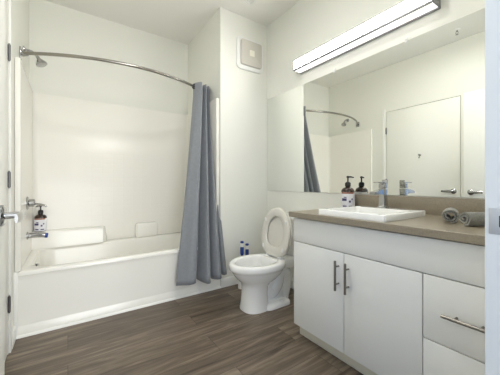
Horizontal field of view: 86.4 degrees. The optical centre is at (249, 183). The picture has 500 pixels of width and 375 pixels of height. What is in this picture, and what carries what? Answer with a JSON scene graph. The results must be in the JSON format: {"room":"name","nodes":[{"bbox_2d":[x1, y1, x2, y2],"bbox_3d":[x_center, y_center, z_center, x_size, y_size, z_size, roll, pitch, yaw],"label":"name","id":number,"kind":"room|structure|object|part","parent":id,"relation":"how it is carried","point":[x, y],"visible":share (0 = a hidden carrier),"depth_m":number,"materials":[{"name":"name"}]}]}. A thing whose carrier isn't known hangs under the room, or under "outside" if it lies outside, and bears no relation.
{"room":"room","nodes":[
{"label":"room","id":0,"kind":"room"},
{"bbox_2d":[6,0,28,354],"bbox_3d":[-1.202,-0.356,1.131,0.120,2.743,3.095,0,0,-34],"label":"wall","id":1,"kind":"structure","parent":0,"point":[20,8],"depth_m":1.77,"materials":[{"name":"white paint"}]},
{"bbox_2d":[5,0,10,359],"bbox_3d":[-1.176,-0.025,1.216,0.100,2.064,0.910,0,0,-34],"label":"door","id":2,"kind":"structure","parent":1,"relation":"in","point":[7,45],"depth_m":1.54,"materials":[{"name":"white paint"}]},
{"bbox_2d":[9,0,11,352],"bbox_3d":[-1.451,-0.046,1.610,0.011,2.122,0.042,0,0,-34],"label":"trim","id":3,"kind":"structure","parent":1,"relation":"attached to","point":[10,2],"depth_m":1.59,"materials":[{"name":"white paint"}]},
{"bbox_2d":[12,326,15,348],"bbox_3d":[-1.500,0.971,1.683,0.013,0.088,0.133,0,0,-34],"label":"baseboard","id":4,"kind":"structure","parent":1,"relation":"attached to","point":[14,327],"depth_m":1.69,"materials":[{"name":"white paint"}]},
{"bbox_2d":[14,272,17,335],"bbox_3d":[-1.543,0.799,1.753,0.021,0.432,0.022,0,0,-34],"label":"trim","id":5,"kind":"structure","parent":1,"relation":"attached to","point":[15,273],"depth_m":1.75,"materials":[{"name":"white paint"}]},
{"bbox_2d":[23,46,46,66],"bbox_3d":[-1.739,-1.029,2.159,0.153,0.143,0.080,0,0,-34],"label":"shower","id":6,"kind":"object","parent":1,"relation":"attached to","point":[40,62],"visible":0.77,"depth_m":2.16,"materials":[{"name":"silver metal"}]},
{"bbox_2d":[19,46,194,87],"bbox_3d":[-1.015,-0.965,2.312,1.526,0.082,0.311,0,0,-34],"label":"shower rod","id":7,"kind":"object","parent":1,"relation":"attached to","point":[22,53],"visible":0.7,"depth_m":2.05,"materials":[{"name":"grey metal"}]},
{"bbox_2d":[29,0,187,114],"bbox_3d":[-1.478,-0.356,2.890,1.653,2.743,0.120,0,0,-34],"label":"wall","id":8,"kind":"structure","parent":0,"point":[53,28],"depth_m":2.78,"materials":[{"name":"white paint"}]},
{"bbox_2d":[45,0,299,43],"bbox_3d":[-0.321,-1.768,1.807,2.339,0.080,3.215,0,0,-34],"label":"ceiling","id":9,"kind":"structure","parent":0,"point":[181,21],"depth_m":2.65,"materials":[{"name":"white paint"}]},
{"bbox_2d":[242,0,255,5],"bbox_3d":[0.076,-1.723,2.376,0.100,0.008,0.395,0,0,-34],"label":"ceiling vent","id":10,"kind":"object","parent":9,"relation":"in","point":[251,2],"visible":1,"depth_m":2.52,"materials":[{"name":"white plastic"}]},
{"bbox_2d":[5,284,363,374],"bbox_3d":[-0.090,1.055,1.471,2.339,0.080,4.030,0,0,-34],"label":"floor","id":11,"kind":"structure","parent":0,"point":[206,333],"depth_m":1.68,"materials":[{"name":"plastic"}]},
{"bbox_2d":[18,232,219,334],"bbox_3d":[-1.150,0.800,2.524,1.499,0.430,0.849,0,0,-34],"label":"bathtub","id":12,"kind":"object","parent":11,"relation":"on","point":[57,286],"visible":0.77,"depth_m":2.08,"materials":[{"name":"white ceramic"}]},
{"bbox_2d":[15,57,218,271],"bbox_3d":[-1.163,-0.128,2.528,1.519,1.424,0.827,0,0,-34],"label":"tub surround","id":13,"kind":"object","parent":12,"relation":"on","point":[102,172],"visible":0.9,"depth_m":2.69,"materials":[{"name":"white plastic"}]},
{"bbox_2d":[26,196,46,209],"bbox_3d":[-1.677,0.150,2.100,0.129,0.104,0.104,0,0,-34],"label":"shower valve","id":14,"kind":"object","parent":13,"relation":"attached to","point":[29,202],"visible":1,"depth_m":2.06,"materials":[{"name":"silver metal"}]},
{"bbox_3d":[-1.656,0.168,2.104,0.091,0.040,0.024,0,0,-24],"label":"lever","id":15,"kind":"part","parent":14,"relation":"part of","materials":[{"name":"silver metal"}]},
{"bbox_2d":[26,232,47,239],"bbox_3d":[-1.676,0.403,2.101,0.133,0.060,0.060,0,0,-34],"label":"tub spout","id":16,"kind":"object","parent":13,"relation":"attached to","point":[34,234],"visible":1,"depth_m":2.09,"materials":[{"name":"silver metal"}]},
{"bbox_2d":[34,206,46,231],"bbox_3d":[-1.911,0.312,2.428,0.093,0.240,0.093,0,0,-34],"label":"soap bottle","id":17,"kind":"object","parent":13,"relation":"on","point":[40,220],"visible":0.92,"depth_m":2.40,"materials":[{"name":"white plastic"}]},
{"bbox_2d":[135,222,157,237],"bbox_3d":[-1.151,0.507,2.956,0.230,0.154,0.089,0,0,-34],"label":"soap shelf","id":18,"kind":"object","parent":13,"relation":"attached to","point":[142,229],"depth_m":2.92,"materials":[{"name":"white plastic"}]},
{"bbox_2d":[238,241,243,288],"bbox_3d":[-0.078,0.787,2.601,0.080,0.456,0.080,0,0,-34],"label":"toilet brush","id":19,"kind":"object","parent":11,"relation":"on","point":[241,242],"visible":0.52,"depth_m":2.59,"materials":[{"name":"white plastic"}]},
{"bbox_2d":[245,243,248,254],"bbox_3d":[-0.029,0.807,2.676,0.080,0.416,0.080,0,0,-34],"label":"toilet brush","id":20,"kind":"object","parent":11,"relation":"on","point":[246,244],"visible":0.34,"depth_m":2.66,"materials":[{"name":"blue plastic"}]},
{"bbox_2d":[229,208,294,313],"bbox_3d":[0.163,0.612,2.275,0.745,0.806,0.394,0,0,-34],"label":"toilet","id":21,"kind":"object","parent":11,"relation":"on","point":[265,279],"visible":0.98,"depth_m":2.21,"materials":[{"name":"white ceramic"}]},
{"bbox_3d":[0.218,0.416,2.312,0.074,0.412,0.368,0,0,-34],"label":"seat","id":22,"kind":"part","parent":21,"relation":"part of","materials":[{"name":"white plastic"}]},
{"bbox_3d":[0.238,0.416,2.326,0.070,0.414,0.368,0,0,-34],"label":"seat lid","id":23,"kind":"part","parent":21,"relation":"part of","materials":[{"name":"white plastic"}]},
{"bbox_3d":[0.389,0.474,2.430,0.183,0.318,0.356,0,0,-34],"label":"tank","id":24,"kind":"part","parent":21,"relation":"part of","materials":[{"name":"white ceramic"}]},
{"bbox_2d":[294,218,484,374],"bbox_3d":[0.812,0.618,1.465,0.582,0.795,1.100,0,0,-34],"label":"vanity cabinet","id":25,"kind":"object","parent":11,"relation":"on","point":[380,302],"visible":0.95,"depth_m":1.24,"materials":[{"name":"white laminate"}]},
{"bbox_3d":[0.410,0.655,1.621,0.018,0.548,0.388,0,0,-34],"label":"door","id":26,"kind":"part","parent":25,"relation":"part of","materials":[{"name":"white laminate"}]},
{"bbox_3d":[0.478,0.506,1.471,0.039,0.163,0.014,0,0,-34],"label":"bar handle","id":27,"kind":"part","parent":25,"relation":"part of","materials":[{"name":"silver metal"}]},
{"bbox_3d":[0.514,0.506,1.419,0.039,0.163,0.014,0,0,-34],"label":"bar handle","id":28,"kind":"part","parent":25,"relation":"part of","materials":[{"name":"silver metal"}]},
{"bbox_3d":[0.631,0.655,1.298,0.018,0.548,0.386,0,0,-34],"label":"door","id":29,"kind":"part","parent":25,"relation":"part of","materials":[{"name":"white laminate"}]},
{"bbox_2d":[289,194,484,245],"bbox_3d":[0.821,0.150,1.478,0.584,0.138,1.132,0,0,-34],"label":"countertop","id":30,"kind":"structure","parent":25,"relation":"on","point":[432,225],"depth_m":1.41,"materials":[{"name":"beige stone"}]},
{"bbox_2d":[341,176,354,206],"bbox_3d":[0.726,0.062,1.973,0.096,0.245,0.096,0,0,-34],"label":"soap bottle","id":31,"kind":"object","parent":30,"relation":"on","point":[347,193],"visible":0.87,"depth_m":1.94,"materials":[{"name":"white plastic"}]},
{"bbox_2d":[341,186,354,191],"bbox_3d":[0.726,0.101,1.973,0.094,0.168,0.094,0,0,-34],"label":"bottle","id":32,"kind":"object","parent":31,"relation":"on","point":[347,188],"depth_m":1.94,"materials":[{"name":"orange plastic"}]},
{"bbox_2d":[319,206,424,231],"bbox_3d":[0.710,0.211,1.570,0.442,0.118,0.419,0,0,-34],"label":"sink","id":33,"kind":"object","parent":30,"relation":"in","point":[371,213],"visible":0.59,"depth_m":1.48,"materials":[{"name":"white ceramic"}]},
{"bbox_2d":[370,180,388,207],"bbox_3d":[0.813,0.063,1.678,0.151,0.178,0.052,0,0,-34],"label":"faucet","id":34,"kind":"object","parent":30,"relation":"on","point":[382,191],"visible":1,"depth_m":1.69,"materials":[{"name":"silver metal"}]},
{"bbox_3d":[0.794,0.053,1.665,0.105,0.034,0.034,0,0,-34],"label":"spout","id":35,"kind":"part","parent":34,"relation":"part of","materials":[{"name":"silver metal"}]},
{"bbox_3d":[0.829,0.003,1.688,0.109,0.057,0.038,0,0,-34],"label":"lever","id":36,"kind":"part","parent":34,"relation":"part of","materials":[{"name":"silver metal"}]},
{"bbox_2d":[442,208,458,222],"bbox_3d":[0.979,0.152,1.297,0.066,0.064,0.155,0,0,38],"label":"rolled towel","id":37,"kind":"object","parent":30,"relation":"on","point":[453,219],"visible":0.98,"depth_m":1.25,"materials":[{"name":"grey fabric"}]},
{"bbox_2d":[459,212,484,225],"bbox_3d":[1.018,0.154,1.161,0.170,0.062,0.061,0,0,-3],"label":"rolled towel","id":38,"kind":"object","parent":30,"relation":"on","point":[471,218],"visible":0.66,"depth_m":1.14,"materials":[{"name":"grey fabric"}]},
{"bbox_3d":[0.610,0.302,1.328,0.018,0.150,1.098,0,0,-34],"label":"panel","id":39,"kind":"part","parent":25,"relation":"part of","materials":[{"name":"white laminate"}]},
{"bbox_3d":[0.832,0.791,1.005,0.018,0.276,0.314,0,0,-34],"label":"drawer","id":40,"kind":"part","parent":25,"relation":"part of","materials":[{"name":"white laminate"}]},
{"bbox_3d":[0.832,0.515,1.005,0.018,0.267,0.314,0,0,-34],"label":"drawer","id":41,"kind":"part","parent":25,"relation":"part of","materials":[{"name":"white laminate"}]},
{"bbox_3d":[0.809,0.521,0.988,0.039,0.013,0.164,0,0,-34],"label":"bar handle","id":42,"kind":"part","parent":25,"relation":"part of","materials":[{"name":"silver metal"}]},
{"bbox_2d":[176,82,226,285],"bbox_3d":[-0.506,-0.060,2.510,0.489,1.874,0.469,0,0,-34],"label":"shower curtain","id":43,"kind":"object","parent":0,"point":[201,229],"visible":0.95,"depth_m":2.47,"materials":[{"name":"grey fabric"}]},
{"bbox_2d":[188,7,266,285],"bbox_3d":[-0.326,-0.356,3.163,0.576,2.743,0.973,0,0,-34],"label":"wall","id":44,"kind":"structure","parent":0,"point":[242,94],"depth_m":2.74,"materials":[{"name":"white paint"}]},
{"bbox_2d":[16,286,220,338],"bbox_3d":[-0.907,1.007,2.166,1.509,0.016,0.014,0,0,-34],"label":"trim","id":45,"kind":"structure","parent":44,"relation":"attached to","point":[219,287],"depth_m":2.04,"materials":[{"name":"white paint"}]},
{"bbox_2d":[221,276,237,287],"bbox_3d":[-0.047,0.971,2.756,0.575,0.088,0.013,0,0,-34],"label":"baseboard","id":46,"kind":"structure","parent":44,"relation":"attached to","point":[232,280],"depth_m":2.64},
{"bbox_2d":[236,36,262,73],"bbox_3d":[0.009,-1.345,2.772,0.330,0.330,0.048,0,0,-34],"label":"exhaust fan","id":47,"kind":"object","parent":44,"relation":"attached to","point":[249,53],"visible":1,"depth_m":2.75,"materials":[{"name":"white plastic"}]},
{"bbox_2d":[267,0,484,278],"bbox_3d":[0.595,-0.356,2.434,0.120,2.743,3.215,0,0,-34],"label":"wall","id":48,"kind":"structure","parent":0,"point":[307,25],"depth_m":2.30,"materials":[{"name":"white paint"}]},
{"bbox_2d":[290,279,293,288],"bbox_3d":[0.466,0.971,2.504,0.013,0.088,0.981,0,0,-34],"label":"baseboard","id":49,"kind":"structure","parent":48,"relation":"attached to","point":[292,280],"depth_m":2.57,"materials":[{"name":"white paint"}]},
{"bbox_2d":[293,0,440,73],"bbox_3d":[0.755,-1.077,1.998,0.106,0.100,1.135,0,0,-34],"label":"vanity light","id":50,"kind":"object","parent":48,"relation":"attached to","point":[405,12],"visible":1,"depth_m":1.85,"materials":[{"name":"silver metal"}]},
{"bbox_3d":[0.715,-1.120,1.971,0.010,0.006,1.117,0,0,-34],"label":"edge rail","id":51,"kind":"part","parent":50,"relation":"part of","materials":[{"name":"silver metal"}]},
{"bbox_2d":[267,8,484,197],"bbox_3d":[0.781,-0.434,2.045,0.010,1.018,2.092,0,0,-34],"label":"wall mirror","id":52,"kind":"object","parent":48,"relation":"attached to","point":[409,114],"visible":0.99,"depth_m":1.77,"materials":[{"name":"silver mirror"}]},
{"bbox_2d":[355,194,484,216],"bbox_3d":[1.060,0.133,1.629,0.019,0.104,1.110,0,0,-34],"label":"backsplash","id":53,"kind":"structure","parent":48,"relation":"attached to","point":[431,205],"depth_m":1.60,"materials":[{"name":"beige stone"}]},
{"bbox_3d":[0.554,-0.357,0.531,2.099,2.743,0.120,0,0,-34],"label":"wall","id":54,"kind":"structure","parent":0,"visible":0},
{"bbox_2d":[0,0,24,374],"bbox_3d":[-0.519,-0.021,0.448,0.139,2.052,0.958,0,0,-34],"label":"door","id":55,"kind":"structure","parent":54,"relation":"in","point":[19,216],"depth_m":0.82,"materials":[{"name":"white paint"}]},
{"bbox_3d":[-0.671,0.095,0.777,0.015,0.032,0.127,0,0,-36],"label":"lever","id":56,"kind":"part","parent":55,"relation":"part of","materials":[{"name":"silver metal"}]},
{"bbox_2d":[485,0,499,374],"bbox_3d":[0.550,-0.020,0.528,0.032,2.070,0.129,0,0,-34],"label":"door frame","id":57,"kind":"structure","parent":54,"relation":"attached to","point":[492,7],"depth_m":0.57,"materials":[{"name":"white paint"}]},
{"bbox_3d":[0.524,0.080,0.557,0.002,0.055,0.037,0,0,-34],"label":"strike plate","id":58,"kind":"part","parent":57,"relation":"part of","materials":[{"name":"silver metal"}]}
]}

